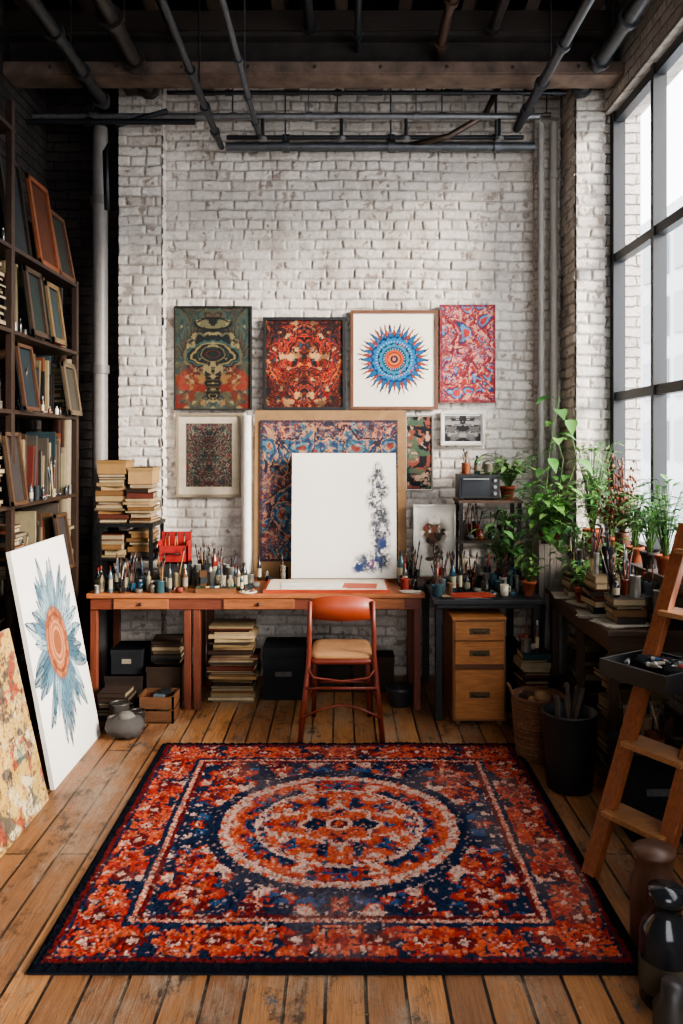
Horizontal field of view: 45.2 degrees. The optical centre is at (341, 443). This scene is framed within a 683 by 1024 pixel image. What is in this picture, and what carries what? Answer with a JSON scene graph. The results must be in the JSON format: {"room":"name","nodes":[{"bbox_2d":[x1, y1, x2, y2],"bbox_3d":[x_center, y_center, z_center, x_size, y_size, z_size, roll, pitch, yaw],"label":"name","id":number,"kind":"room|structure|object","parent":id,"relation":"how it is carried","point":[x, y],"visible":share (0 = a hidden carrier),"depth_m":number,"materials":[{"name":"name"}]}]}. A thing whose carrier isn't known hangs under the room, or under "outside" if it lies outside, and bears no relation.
{"room":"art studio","nodes":[
{"label":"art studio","id":0,"kind":"room"},
{"bbox_2d":[0,0,46,523],"bbox_3d":[-2.250,-0.675,2.150,0.200,4.750,7.700,0,0,0],"label":"wall","id":1,"kind":"structure","parent":0,"point":[30,140],"depth_m":5.56,"materials":[{"name":"brick"}]},
{"bbox_2d":[56,0,567,9],"bbox_3d":[-0.150,-3.100,2.250,4.400,0.100,7.900,0,0,0],"label":"ceiling","id":2,"kind":"structure","parent":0,"point":[64,4],"depth_m":5.69,"materials":[{"name":"wood"}]},
{"bbox_2d":[22,0,650,210],"bbox_3d":[-0.231,-2.199,2.949,3.838,1.201,5.897,0,0,0],"label":"pipes","id":3,"kind":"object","parent":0,"point":[110,17],"depth_m":5.51,"materials":[{"name":"black metal"}]},
{"bbox_2d":[13,0,605,9],"bbox_3d":[-0.200,-2.900,2.250,3.680,0.300,7.500,0,0,0],"label":"ceiling joists","id":4,"kind":"object","parent":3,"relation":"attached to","point":[49,4],"depth_m":5.17,"materials":[{"name":"black wood"}]},
{"bbox_2d":[2,10,624,87],"bbox_3d":[-0.175,-2.550,5.319,3.950,0.400,0.242,0,0,0],"label":"ceiling","id":5,"kind":"structure","parent":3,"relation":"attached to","point":[397,49],"depth_m":5.22,"materials":[{"name":"brown wood"}]},
{"bbox_2d":[122,88,533,95],"bbox_3d":[-0.175,-2.580,5.640,3.950,0.200,0.400,0,0,0],"label":"timber blocking","id":6,"kind":"object","parent":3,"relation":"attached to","point":[128,91],"visible":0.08,"depth_m":5.75,"materials":[{"name":"brown wood"}]},
{"bbox_2d":[0,676,682,1023],"bbox_3d":[-0.175,1.750,2.250,4.350,0.100,7.900,0,0,0],"label":"floor","id":7,"kind":"structure","parent":0,"point":[43,867],"depth_m":2.86,"materials":[{"name":"brown wood"}]},
{"bbox_2d":[0,628,48,857],"bbox_3d":[-1.504,1.292,3.510,0.211,0.825,0.820,0,0,0],"label":"abstract canvas","id":8,"kind":"object","parent":7,"relation":"on","point":[23,791],"visible":1,"depth_m":3.73,"materials":[{"name":"paint"}]},
{"bbox_2d":[0,99,78,736],"bbox_3d":[-1.930,-0.050,4.275,0.420,3.500,2.190,0,0,0],"label":"bookshelf","id":9,"kind":"object","parent":7,"relation":"on","point":[12,255],"visible":0.57,"depth_m":4.31,"materials":[{"name":"brown wood"}]},
{"bbox_2d":[0,148,4,222],"label":"picture frames","id":10,"kind":"object","parent":9,"relation":"attached to","point":[2,154],"depth_m":4.40,"materials":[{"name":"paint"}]},
{"bbox_2d":[0,432,28,505],"label":"picture frames","id":11,"kind":"object","parent":9,"relation":"attached to","point":[15,472],"depth_m":4.30,"materials":[{"name":"paint"}]},
{"bbox_2d":[0,195,36,259],"bbox_3d":[-2.025,-1.526,4.305,0.175,0.970,2.016,0,0,0],"label":"picture frames","id":12,"kind":"object","parent":9,"relation":"on","point":[2,224],"visible":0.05,"depth_m":5.10,"materials":[{"name":"paint"}]},
{"bbox_2d":[15,342,40,410],"label":"picture frames","id":13,"kind":"object","parent":9,"relation":"attached to","point":[24,355],"depth_m":4.47,"materials":[{"name":"paint"}]},
{"bbox_2d":[0,228,74,731],"bbox_3d":[-1.856,0.070,4.278,0.366,3.101,2.082,0,0,0],"label":"books","id":14,"kind":"object","parent":9,"relation":"on","point":[44,462],"visible":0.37,"depth_m":4.75,"materials":[{"name":"paper"}]},
{"bbox_2d":[21,265,66,345],"label":"picture frames","id":15,"kind":"object","parent":9,"relation":"attached to","point":[33,285],"depth_m":4.71,"materials":[{"name":"paint"}]},
{"bbox_2d":[15,161,75,282],"label":"picture frames","id":16,"kind":"object","parent":9,"relation":"attached to","point":[52,247],"depth_m":4.87,"materials":[{"name":"paint"}]},
{"bbox_2d":[41,346,71,577],"bbox_3d":[-1.935,0.512,5.577,0.199,2.377,0.293,0,0,-45],"label":"books","id":17,"kind":"object","parent":9,"relation":"on","point":[64,427],"visible":0.12,"depth_m":5.50,"materials":[{"name":"paper"}]},
{"bbox_2d":[52,512,74,567],"label":"picture frames","id":18,"kind":"object","parent":9,"relation":"attached to","point":[60,520],"depth_m":5.10,"materials":[{"name":"paint"}]},
{"bbox_2d":[59,361,82,415],"label":"picture frames","id":19,"kind":"object","parent":9,"relation":"attached to","point":[68,371],"depth_m":5.20,"materials":[{"name":"paint"}]},
{"bbox_2d":[6,535,100,789],"bbox_3d":[-1.529,1.117,4.415,0.241,1.174,0.770,0,0,0],"label":"canvas","id":20,"kind":"object","parent":7,"relation":"on","point":[40,575],"visible":1,"depth_m":4.33,"materials":[{"name":"fabric"}]},
{"bbox_2d":[90,125,109,684],"bbox_3d":[-1.720,-0.275,5.840,0.129,3.950,0.132,0,0,0],"label":"downpipe","id":21,"kind":"object","parent":7,"relation":"on","point":[99,369],"visible":0.73,"depth_m":5.79,"materials":[{"name":"metal"}]},
{"bbox_2d":[104,711,144,739],"bbox_3d":[-1.254,1.622,4.742,0.224,0.163,0.194,0,0,0],"label":"vase","id":22,"kind":"object","parent":7,"relation":"on","point":[128,725],"visible":1,"depth_m":4.68,"materials":[{"name":"ceramic"}]},
{"bbox_2d":[107,699,144,729],"bbox_3d":[-1.288,1.630,4.905,0.229,0.140,0.214,0,0,0],"label":"tins","id":23,"kind":"object","parent":7,"relation":"on","point":[115,706],"visible":0.47,"depth_m":4.90,"materials":[{"name":"metal"}]},
{"bbox_2d":[97,634,183,721],"bbox_3d":[-1.279,1.494,5.290,0.310,0.412,0.728,0,0,37],"label":"magazines","id":24,"kind":"object","parent":7,"relation":"on","point":[168,649],"visible":0.75,"depth_m":5.34,"materials":[{"name":"paper"}]},
{"bbox_2d":[104,641,183,706],"bbox_3d":[-1.285,1.520,5.449,0.498,0.360,0.310,0,0,0],"label":"wooden boxes","id":25,"kind":"object","parent":7,"relation":"on","point":[131,664],"visible":0.61,"depth_m":5.34,"materials":[{"name":"paint"}]},
{"bbox_2d":[137,687,179,723],"bbox_3d":[-1.130,1.615,5.080,0.220,0.170,0.200,0,0,0],"label":"wooden crate","id":26,"kind":"object","parent":7,"relation":"on","point":[161,705],"visible":0.89,"depth_m":4.98,"materials":[{"name":"brown wood"}]},
{"bbox_2d":[206,619,261,702],"bbox_3d":[-0.717,1.448,5.498,0.340,0.504,0.281,0,0,0],"label":"book stack","id":27,"kind":"object","parent":7,"relation":"on","point":[234,666],"visible":1,"depth_m":5.39,"materials":[{"name":"paper"}]},
{"bbox_2d":[86,577,424,709],"bbox_3d":[-0.545,1.325,5.519,2.150,0.750,0.662,0,0,0],"label":"desk","id":28,"kind":"object","parent":7,"relation":"on","point":[188,600],"visible":0.73,"depth_m":5.22,"materials":[{"name":"brown wood"}]},
{"bbox_2d":[106,561,146,584],"bbox_3d":[-1.421,0.824,5.583,0.332,0.255,0.254,0,0,0],"label":"bottles","id":29,"kind":"object","parent":28,"relation":"on","point":[138,570],"visible":0.27,"depth_m":5.59,"materials":[{"name":"glass"}]},
{"bbox_2d":[95,518,165,580],"bbox_3d":[-1.430,0.738,5.590,0.380,0.425,0.380,0,0,0],"label":"metal rack","id":30,"kind":"object","parent":28,"relation":"on","point":[99,526],"visible":0.44,"depth_m":5.41,"materials":[{"name":"metal"}]},
{"bbox_2d":[94,474,160,522],"bbox_3d":[-1.446,0.361,5.582,0.406,0.325,0.309,0,0,0],"label":"books","id":31,"kind":"object","parent":30,"relation":"on","point":[118,502],"visible":0.97,"depth_m":5.46,"materials":[{"name":"paper"}]},
{"bbox_2d":[97,460,159,483],"bbox_3d":[-1.442,0.188,5.570,0.373,0.158,0.230,0,0,0],"label":"cardboard boxes","id":32,"kind":"object","parent":31,"relation":"on","point":[136,475],"visible":1,"depth_m":5.46,"materials":[{"name":"cardboard"}]},
{"bbox_2d":[102,527,159,556],"bbox_3d":[-1.434,0.667,5.585,0.389,0.175,0.286,0,0,0],"label":"books","id":33,"kind":"object","parent":30,"relation":"in","point":[121,542],"visible":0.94,"depth_m":5.46,"materials":[{"name":"paper"}]},
{"bbox_2d":[94,547,187,593],"bbox_3d":[-1.299,0.814,5.311,0.605,0.275,0.218,0,0,0],"label":"bottles","id":34,"kind":"object","parent":28,"relation":"on","point":[162,584],"visible":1,"depth_m":5.27,"materials":[{"name":"ceramic"}]},
{"bbox_2d":[157,561,191,586],"bbox_3d":[-1.120,0.873,5.510,0.208,0.155,0.148,0,0,0],"label":"box","id":35,"kind":"object","parent":28,"relation":"on","point":[189,565],"visible":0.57,"depth_m":5.44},
{"bbox_2d":[158,531,191,563],"bbox_3d":[-1.120,0.694,5.497,0.200,0.202,0.165,0,0,0],"label":"caddy","id":36,"kind":"object","parent":35,"relation":"on","point":[173,543],"visible":0.94,"depth_m":5.47,"materials":[{"name":"metal"}]},
{"bbox_2d":[195,586,235,592],"bbox_3d":[-0.805,0.930,5.245,0.250,0.040,0.050,0,0,0],"label":"box","id":37,"kind":"object","parent":28,"relation":"on","point":[199,589],"visible":1,"depth_m":5.22,"materials":[{"name":"brown wood"}]},
{"bbox_2d":[194,543,287,589],"bbox_3d":[-0.693,0.812,5.508,0.636,0.277,0.497,0,0,0],"label":"jars","id":38,"kind":"object","parent":28,"relation":"on","point":[206,572],"visible":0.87,"depth_m":5.45,"materials":[{"name":"glass"}]},
{"bbox_2d":[241,415,252,572],"bbox_3d":[-0.665,0.375,5.765,0.072,1.150,0.079,0,0,43],"label":"paper roll","id":39,"kind":"object","parent":28,"relation":"on","point":[246,420],"visible":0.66,"depth_m":5.74,"materials":[{"name":"paper"}]},
{"bbox_2d":[263,579,389,592],"bbox_3d":[-0.095,0.935,5.418,0.810,0.030,0.405,0,0,0],"label":"board","id":40,"kind":"object","parent":28,"relation":"on","point":[272,585],"visible":1,"depth_m":5.32,"materials":[{"name":"white paper"}]},
{"bbox_2d":[254,410,405,577],"bbox_3d":[-0.080,0.355,5.832,1.080,1.190,0.072,0,0,0],"label":"painting","id":41,"kind":"object","parent":28,"relation":"on","point":[279,434],"visible":0.52,"depth_m":5.84,"materials":[{"name":"paint"}]},
{"bbox_2d":[291,453,396,577],"bbox_3d":[0.018,0.495,5.699,0.725,0.862,0.121,0,0,0],"label":"canvas","id":42,"kind":"object","parent":28,"relation":"on","point":[344,504],"visible":1,"depth_m":5.69,"materials":[{"name":"fabric"}]},
{"bbox_2d":[399,590,420,593],"bbox_3d":[0.439,0.943,5.235,0.145,0.014,0.077,0,0,0],"label":"loose papers","id":43,"kind":"object","parent":28,"relation":"on","point":[401,591],"visible":1,"depth_m":5.21,"materials":[{"name":"paper"}]},
{"bbox_2d":[397,541,423,590],"bbox_3d":[0.467,0.812,5.504,0.177,0.280,0.456,0,0,0],"label":"pots","id":44,"kind":"object","parent":28,"relation":"on","point":[407,578],"visible":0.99,"depth_m":5.55,"materials":[{"name":"paint"}]},
{"bbox_2d":[262,637,306,699],"bbox_3d":[-0.385,1.528,5.593,0.280,0.345,0.325,0,0,0],"label":"file box","id":45,"kind":"object","parent":7,"relation":"on","point":[284,658],"visible":0.95,"depth_m":5.44,"materials":[{"name":"paint"}]},
{"bbox_2d":[26,742,637,974],"bbox_3d":[-0.010,1.685,3.620,2.000,0.029,2.000,0,0,0],"label":"rug","id":46,"kind":"object","parent":7,"relation":"on","point":[406,858],"visible":1,"depth_m":3.20,"materials":[{"name":"fabric"}]},
{"bbox_2d":[297,595,385,742],"bbox_3d":[0.000,1.284,4.890,0.502,0.838,0.491,0,0,0],"label":"desk chair","id":47,"kind":"object","parent":7,"relation":"on","point":[334,607],"visible":0.99,"depth_m":4.70,"materials":[{"name":"paint"}]},
{"bbox_2d":[312,639,394,691],"bbox_3d":[0.080,1.540,5.707,0.568,0.320,0.185,0,0,0],"label":"boxes","id":48,"kind":"object","parent":7,"relation":"on","point":[385,658],"visible":0.36,"depth_m":5.62,"materials":[{"name":"paint"}]},
{"bbox_2d":[385,682,412,707],"bbox_3d":[0.380,1.640,5.350,0.190,0.120,0.187,0,0,0],"label":"bucket","id":49,"kind":"object","parent":7,"relation":"on","point":[399,694],"visible":0.98,"depth_m":5.29,"materials":[{"name":"black plastic"}]},
{"bbox_2d":[444,609,506,724],"bbox_3d":[0.830,1.373,5.142,0.330,0.655,0.476,0,0,0],"label":"base cabinet","id":50,"kind":"object","parent":7,"relation":"on","point":[474,639],"visible":1,"depth_m":4.93,"materials":[{"name":"brown wood"}]},
{"bbox_2d":[422,579,544,720],"bbox_3d":[0.900,1.325,5.450,0.680,0.750,0.900,0,0,0],"label":"table","id":51,"kind":"object","parent":7,"relation":"on","point":[518,601],"visible":0.51,"depth_m":5.04,"materials":[{"name":"brown wood"}]},
{"bbox_2d":[417,576,431,581],"bbox_3d":[0.650,0.940,5.700,0.260,0.020,0.160,0,0,0],"label":"book","id":52,"kind":"object","parent":51,"relation":"on","point":[426,578],"visible":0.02,"depth_m":5.67,"materials":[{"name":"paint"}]},
{"bbox_2d":[413,504,455,575],"bbox_3d":[0.652,0.676,5.761,0.295,0.503,0.033,0,0,0],"label":"framed botanical print","id":53,"kind":"object","parent":52,"relation":"on","point":[434,525],"visible":0.9,"depth_m":5.75,"materials":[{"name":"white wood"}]},
{"bbox_2d":[431,558,452,596],"label":"bottles","id":54,"kind":"object","parent":51,"relation":"on","point":[437,588],"depth_m":5.10,"materials":[{"name":"ceramic"}]},
{"bbox_2d":[442,592,495,598],"bbox_3d":[0.783,0.940,5.082,0.328,0.020,0.143,0,0,0],"label":"sketchbooks","id":55,"kind":"object","parent":51,"relation":"on","point":[461,595],"visible":0.97,"depth_m":5.04,"materials":[{"name":"paper"}]},
{"bbox_2d":[424,545,524,592],"bbox_3d":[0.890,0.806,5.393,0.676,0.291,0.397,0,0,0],"label":"bottles","id":56,"kind":"object","parent":51,"relation":"on","point":[465,581],"visible":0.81,"depth_m":5.32,"materials":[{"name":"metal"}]},
{"bbox_2d":[453,498,522,575],"bbox_3d":[1.020,0.667,5.740,0.440,0.565,0.280,0,0,0],"label":"shelf unit","id":57,"kind":"object","parent":51,"relation":"on","point":[459,539],"visible":0.51,"depth_m":5.61,"materials":[{"name":"metal"}]},
{"bbox_2d":[455,473,499,499],"bbox_3d":[0.950,0.297,5.725,0.280,0.175,0.230,0,0,0],"label":"toaster oven","id":58,"kind":"object","parent":57,"relation":"on","point":[467,486],"visible":0.98,"depth_m":5.64,"materials":[{"name":"metal"}]},
{"bbox_2d":[461,448,493,473],"bbox_3d":[0.952,0.120,5.740,0.228,0.180,0.073,0,0,0],"label":"jars","id":59,"kind":"object","parent":58,"relation":"on","point":[465,465],"visible":0.87,"depth_m":5.72,"materials":[{"name":"metal"}]},
{"bbox_2d":[458,503,497,539],"bbox_3d":[0.951,0.520,5.744,0.251,0.283,0.254,0,0,-25],"label":"pots","id":60,"kind":"object","parent":57,"relation":"on","point":[475,524],"visible":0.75,"depth_m":5.72,"materials":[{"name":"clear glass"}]},
{"bbox_2d":[481,506,528,538],"bbox_3d":[1.135,0.546,5.642,0.358,0.228,0.225,0,0,32],"label":"potted plant","id":61,"kind":"object","parent":57,"relation":"on","point":[507,518],"visible":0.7,"depth_m":5.62,"materials":[{"name":"green plant"}]},
{"bbox_2d":[476,453,541,498],"bbox_3d":[1.151,0.224,5.718,0.462,0.322,0.383,0,0,0],"label":"potted plant","id":62,"kind":"object","parent":57,"relation":"on","point":[506,473],"visible":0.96,"depth_m":5.68,"materials":[{"name":"green plant"}]},
{"bbox_2d":[469,518,541,583],"bbox_3d":[1.066,0.719,5.327,0.439,0.462,0.354,0,0,-31],"label":"potted plant","id":63,"kind":"object","parent":51,"relation":"on","point":[505,542],"visible":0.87,"depth_m":5.32,"materials":[{"name":"green plant"}]},
{"bbox_2d":[500,580,517,595],"label":"mugs","id":64,"kind":"object","parent":51,"relation":"on","point":[504,588],"depth_m":5.13,"materials":[{"name":"ceramic"}]},
{"bbox_2d":[511,555,550,595],"bbox_3d":[1.172,0.820,5.152,0.252,0.259,0.249,0,0,39],"label":"potted plant","id":65,"kind":"object","parent":51,"relation":"on","point":[528,585],"visible":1,"depth_m":5.14,"materials":[{"name":"green plant"}]},
{"bbox_2d":[513,647,551,687],"bbox_3d":[1.122,1.454,4.803,0.209,0.492,0.200,0,0,0],"label":"pile","id":66,"kind":"object","parent":7,"relation":"on","point":[534,667],"visible":0.43,"depth_m":4.72,"materials":[{"name":"paper"}]},
{"bbox_2d":[521,617,538,652],"bbox_3d":[1.102,1.115,4.802,0.116,0.189,0.122,0,0,0],"label":"cups","id":67,"kind":"object","parent":66,"relation":"on","point":[526,646],"visible":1,"depth_m":4.75,"materials":[{"name":"paint"}]},
{"bbox_2d":[506,682,570,763],"bbox_3d":[1.070,1.502,4.460,0.296,0.396,0.296,0,0,-41],"label":"wicker basket","id":68,"kind":"object","parent":7,"relation":"on","point":[527,701],"visible":0.62,"depth_m":4.37,"materials":[{"name":"wicker"}]},
{"bbox_2d":[537,121,558,539],"bbox_3d":[1.479,-0.300,5.875,0.157,4.000,0.078,0,0,0],"label":"pipes","id":69,"kind":"object","parent":7,"relation":"on","point":[553,175],"visible":0.67,"depth_m":5.86,"materials":[{"name":"grey metal"}]},
{"bbox_2d":[532,540,567,693],"bbox_3d":[1.357,1.170,5.350,0.184,1.060,0.200,0,0,0],"label":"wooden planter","id":70,"kind":"object","parent":7,"relation":"on","point":[539,549],"visible":0.21,"depth_m":5.25,"materials":[{"name":"brown wood"}]},
{"bbox_2d":[502,396,599,586],"bbox_3d":[1.337,0.300,5.339,0.636,1.240,0.556,0,0,0],"label":"pothos","id":71,"kind":"object","parent":70,"relation":"in","point":[560,504],"visible":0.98,"depth_m":5.26,"materials":[{"name":"plant"}]},
{"bbox_2d":[541,682,598,795],"bbox_3d":[1.130,1.442,4.060,0.281,0.516,0.279,0,0,0],"label":"waste bin","id":72,"kind":"object","parent":7,"relation":"on","point":[570,727],"visible":1,"depth_m":3.96,"materials":[{"name":"paint"}]},
{"bbox_2d":[545,587,682,776],"bbox_3d":[1.538,1.300,4.550,0.515,0.800,1.200,0,0,0],"label":"workbench","id":73,"kind":"object","parent":7,"relation":"on","point":[615,641],"visible":0.39,"depth_m":4.17,"materials":[{"name":"brown wood"}]},
{"bbox_2d":[539,520,601,574],"bbox_3d":[1.437,0.688,5.040,0.405,0.423,0.334,0,0,0],"label":"potted plant","id":74,"kind":"object","parent":73,"relation":"on","point":[562,543],"visible":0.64,"depth_m":5.03,"materials":[{"name":"green plant"}]},
{"bbox_2d":[551,592,650,628],"bbox_3d":[1.395,0.894,4.470,0.350,0.012,0.982,0,0,0],"label":"papers","id":75,"kind":"object","parent":73,"relation":"on","point":[600,619],"visible":0.42,"depth_m":4.22,"materials":[{"name":"paper"}]},
{"bbox_2d":[559,559,601,602],"bbox_3d":[1.351,0.764,4.591,0.255,0.245,0.223,0,0,11],"label":"potted plant","id":76,"kind":"object","parent":75,"relation":"on","point":[582,575],"visible":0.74,"depth_m":4.58,"materials":[{"name":"green plant"}]},
{"bbox_2d":[562,571,646,623],"bbox_3d":[1.404,0.790,4.454,0.216,0.193,0.879,0,0,0],"label":"pile","id":77,"kind":"object","parent":75,"relation":"on","point":[598,598],"visible":0.79,"depth_m":4.28,"materials":[{"name":"paper"}]},
{"bbox_2d":[568,522,640,597],"bbox_3d":[1.397,0.598,4.450,0.171,0.359,0.836,0,0,0],"label":"bottles","id":78,"kind":"object","parent":77,"relation":"on","point":[631,584],"visible":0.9,"depth_m":4.22,"materials":[{"name":"metal"}]},
{"bbox_2d":[583,536,640,574],"bbox_3d":[1.502,0.710,4.649,0.329,0.379,0.294,0,0,-22],"label":"potted plant","id":79,"kind":"object","parent":73,"relation":"on","point":[616,543],"visible":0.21,"depth_m":4.63,"materials":[{"name":"green plant"}]},
{"bbox_2d":[600,559,671,625],"bbox_3d":[1.580,0.749,4.477,0.137,0.305,1.051,0,0,0],"label":"tins","id":80,"kind":"object","parent":73,"relation":"on","point":[649,591],"visible":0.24,"depth_m":4.23,"materials":[{"name":"paint"}]},
{"bbox_2d":[567,634,668,772],"bbox_3d":[1.496,1.410,4.547,0.331,0.580,0.925,0,0,0],"label":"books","id":81,"kind":"object","parent":7,"relation":"on","point":[595,684],"visible":0.25,"depth_m":4.35,"materials":[{"name":"black"}]},
{"bbox_2d":[581,523,682,881],"bbox_3d":[1.340,1.025,3.286,0.775,1.364,0.346,0,0,-34],"label":"stepladder","id":82,"kind":"object","parent":7,"relation":"on","point":[611,811],"visible":0.67,"depth_m":3.26,"materials":[{"name":"brown wood"}]},
{"bbox_2d":[599,649,682,694],"bbox_3d":[1.268,0.905,3.303,0.300,0.083,0.320,0,0,-31],"label":"paint tray","id":83,"kind":"object","parent":82,"relation":"on","point":[666,678],"visible":0.98,"depth_m":3.25,"materials":[{"name":"black plastic"}]},
{"bbox_2d":[608,731,682,841],"bbox_3d":[1.360,1.515,3.647,0.250,0.370,0.315,0,0,0],"label":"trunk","id":84,"kind":"object","parent":7,"relation":"on","point":[648,784],"visible":0.47,"depth_m":3.50,"materials":[{"name":"black"}]},
{"bbox_2d":[622,694,670,742],"bbox_3d":[1.371,1.197,3.674,0.211,0.265,0.223,0,0,20],"label":"tins","id":85,"kind":"object","parent":84,"relation":"on","point":[664,724],"visible":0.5,"depth_m":3.66,"materials":[{"name":"paint"}]},
{"bbox_2d":[630,839,678,948],"bbox_3d":[1.060,1.532,2.780,0.156,0.335,0.154,0,0,0],"label":"jar","id":86,"kind":"object","parent":7,"relation":"on","point":[654,859],"visible":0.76,"depth_m":2.75,"materials":[{"name":"brown ceramic"}]},
{"bbox_2d":[638,879,682,1009],"bbox_3d":[0.990,1.525,2.500,0.162,0.350,0.161,0,0,0],"label":"vase","id":87,"kind":"object","parent":7,"relation":"on","point":[660,933],"visible":0.87,"depth_m":2.46,"materials":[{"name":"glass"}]},
{"bbox_2d":[652,975,682,1023],"bbox_3d":[0.930,1.605,2.300,0.110,0.190,0.110,0,0,0],"label":"bottle","id":88,"kind":"object","parent":7,"relation":"on","point":[667,1006],"visible":1,"depth_m":2.27,"materials":[{"name":"grey ceramic"}]},
{"bbox_2d":[165,88,561,676],"bbox_3d":[-0.175,-0.675,6.090,4.350,4.750,0.219,0,0,0],"label":"wall","id":89,"kind":"structure","parent":0,"point":[275,233],"depth_m":5.99,"materials":[{"name":"white brick"}]},
{"bbox_2d":[47,88,118,673],"bbox_3d":[-1.870,-0.675,5.990,0.560,4.750,0.020,0,0,0],"label":"wall","id":90,"kind":"structure","parent":89,"relation":"attached to","point":[69,147],"depth_m":5.98,"materials":[{"name":"brick"}]},
{"bbox_2d":[118,88,167,661],"bbox_3d":[-1.430,-0.675,5.924,0.324,4.750,0.152,0,0,0],"label":"brick pillar","id":91,"kind":"structure","parent":89,"relation":"attached to","point":[142,158],"depth_m":5.86,"materials":[{"name":"white brick"}]},
{"bbox_2d":[176,413,242,496],"bbox_3d":[-0.960,0.080,5.957,0.480,0.610,0.033,0,0,0],"label":"framed picture","id":92,"kind":"object","parent":89,"relation":"attached to","point":[208,445],"visible":1,"depth_m":5.95,"materials":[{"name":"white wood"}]},
{"bbox_2d":[174,306,251,409],"bbox_3d":[-0.932,-0.623,5.957,0.565,0.755,0.033,0,0,0],"label":"painting","id":93,"kind":"object","parent":89,"relation":"attached to","point":[213,344],"visible":1,"depth_m":5.95,"materials":[{"name":"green paint"}]},
{"bbox_2d":[263,317,345,409],"bbox_3d":[-0.270,-0.583,5.957,0.600,0.675,0.033,0,0,0],"label":"painting","id":94,"kind":"object","parent":89,"relation":"attached to","point":[304,358],"visible":1,"depth_m":5.95,"materials":[{"name":"red paint"}]},
{"bbox_2d":[350,310,437,409],"bbox_3d":[0.383,-0.610,5.957,0.635,0.720,0.033,0,0,0],"label":"print","id":95,"kind":"object","parent":89,"relation":"attached to","point":[394,353],"visible":1,"depth_m":5.95,"materials":[{"name":"white paper"}]},
{"bbox_2d":[406,415,432,490],"bbox_3d":[0.564,0.065,5.957,0.203,0.550,0.033,0,0,0],"label":"poster","id":96,"kind":"object","parent":89,"relation":"attached to","point":[419,428],"visible":1,"depth_m":5.95,"materials":[{"name":"multicoloured paper"}]},
{"bbox_2d":[440,412,484,444],"bbox_3d":[0.880,-0.113,5.957,0.320,0.245,0.033,0,0,0],"label":"drawing","id":97,"kind":"object","parent":89,"relation":"attached to","point":[456,428],"visible":1,"depth_m":5.95,"materials":[{"name":"white paper"}]},
{"bbox_2d":[439,305,494,402],"bbox_3d":[0.913,-0.655,5.957,0.403,0.710,0.035,0,0,0],"label":"painting","id":98,"kind":"object","parent":89,"relation":"attached to","point":[466,332],"visible":1,"depth_m":5.94,"materials":[{"name":"paint"}]},
{"bbox_2d":[533,88,559,539],"bbox_3d":[1.490,-0.675,5.964,0.184,4.750,0.072,0,0,0],"label":"vertical pipes","id":99,"kind":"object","parent":89,"relation":"attached to","point":[553,102],"depth_m":5.94,"materials":[{"name":"grey metal"}]},
{"bbox_2d":[604,0,682,747],"bbox_3d":[1.925,-0.675,2.250,0.250,4.750,7.500,0,0,0],"label":"wall","id":100,"kind":"structure","parent":0,"point":[661,23],"depth_m":5.62,"materials":[{"name":"white paint"}]},
{"bbox_2d":[560,5,604,671],"bbox_3d":[1.694,-0.675,5.799,0.213,4.750,0.402,0,0,0],"label":"pillar","id":101,"kind":"structure","parent":100,"relation":"attached to","point":[582,124],"depth_m":5.61,"materials":[{"name":"white paint"}]},
{"bbox_2d":[582,544,681,592],"bbox_3d":[1.730,0.700,2.850,0.180,0.040,5.500,0,0,0],"label":"window sill","id":102,"kind":"structure","parent":100,"relation":"attached to","point":[638,567],"depth_m":4.44,"materials":[{"name":"brown wood"}]},
{"bbox_2d":[560,441,625,546],"bbox_3d":[1.657,0.330,5.421,0.470,0.700,0.436,0,0,0],"label":"potted fern","id":103,"kind":"object","parent":102,"relation":"on","point":[588,479],"visible":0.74,"depth_m":5.39,"materials":[{"name":"green plant"}]},
{"bbox_2d":[582,489,635,545],"bbox_3d":[1.676,0.474,5.129,0.350,0.412,0.347,0,0,36],"label":"potted plant","id":104,"kind":"object","parent":102,"relation":"on","point":[604,510],"visible":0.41,"depth_m":5.11,"materials":[{"name":"green plant"}]},
{"bbox_2d":[595,454,636,557],"bbox_3d":[1.668,0.370,4.932,0.195,0.619,0.339,0,0,-29],"label":"dried flowers","id":105,"kind":"object","parent":102,"relation":"on","point":[621,534],"visible":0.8,"depth_m":4.91,"materials":[{"name":"plant"}]},
{"bbox_2d":[603,492,663,562],"bbox_3d":[1.714,0.477,4.742,0.363,0.406,0.328,0,0,0],"label":"potted plant","id":106,"kind":"object","parent":102,"relation":"on","point":[636,557],"visible":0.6,"depth_m":4.71,"materials":[{"name":"green plant"}]},
{"bbox_2d":[616,491,682,568],"bbox_3d":[1.692,0.467,4.486,0.334,0.426,0.323,0,0,-43],"label":"potted plant","id":107,"kind":"object","parent":102,"relation":"on","point":[647,556],"visible":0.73,"depth_m":4.48,"materials":[{"name":"green plant"}]},
{"bbox_2d":[626,474,682,574],"bbox_3d":[1.700,0.420,4.289,0.423,0.520,0.330,0,0,0],"label":"potted plant","id":108,"kind":"object","parent":102,"relation":"on","point":[662,559],"visible":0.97,"depth_m":4.27,"materials":[{"name":"green plant"}]},
{"bbox_2d":[610,31,682,553],"bbox_3d":[1.880,-0.785,2.810,0.080,2.930,5.620,0,0,0],"label":"window","id":109,"kind":"structure","parent":100,"relation":"in","point":[655,81],"depth_m":4.85,"materials":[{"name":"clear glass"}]},
{"label":"outside","id":110,"kind":"structure","parent":0,"visible":0},
{"bbox_2d":[641,195,682,550],"bbox_3d":[12.950,7.200,30.950,6.100,29.000,18.100,0,0,0],"label":"building","id":111,"kind":"structure","parent":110,"point":[675,237],"depth_m":25.00,"materials":[{"name":"paint"}]}
]}

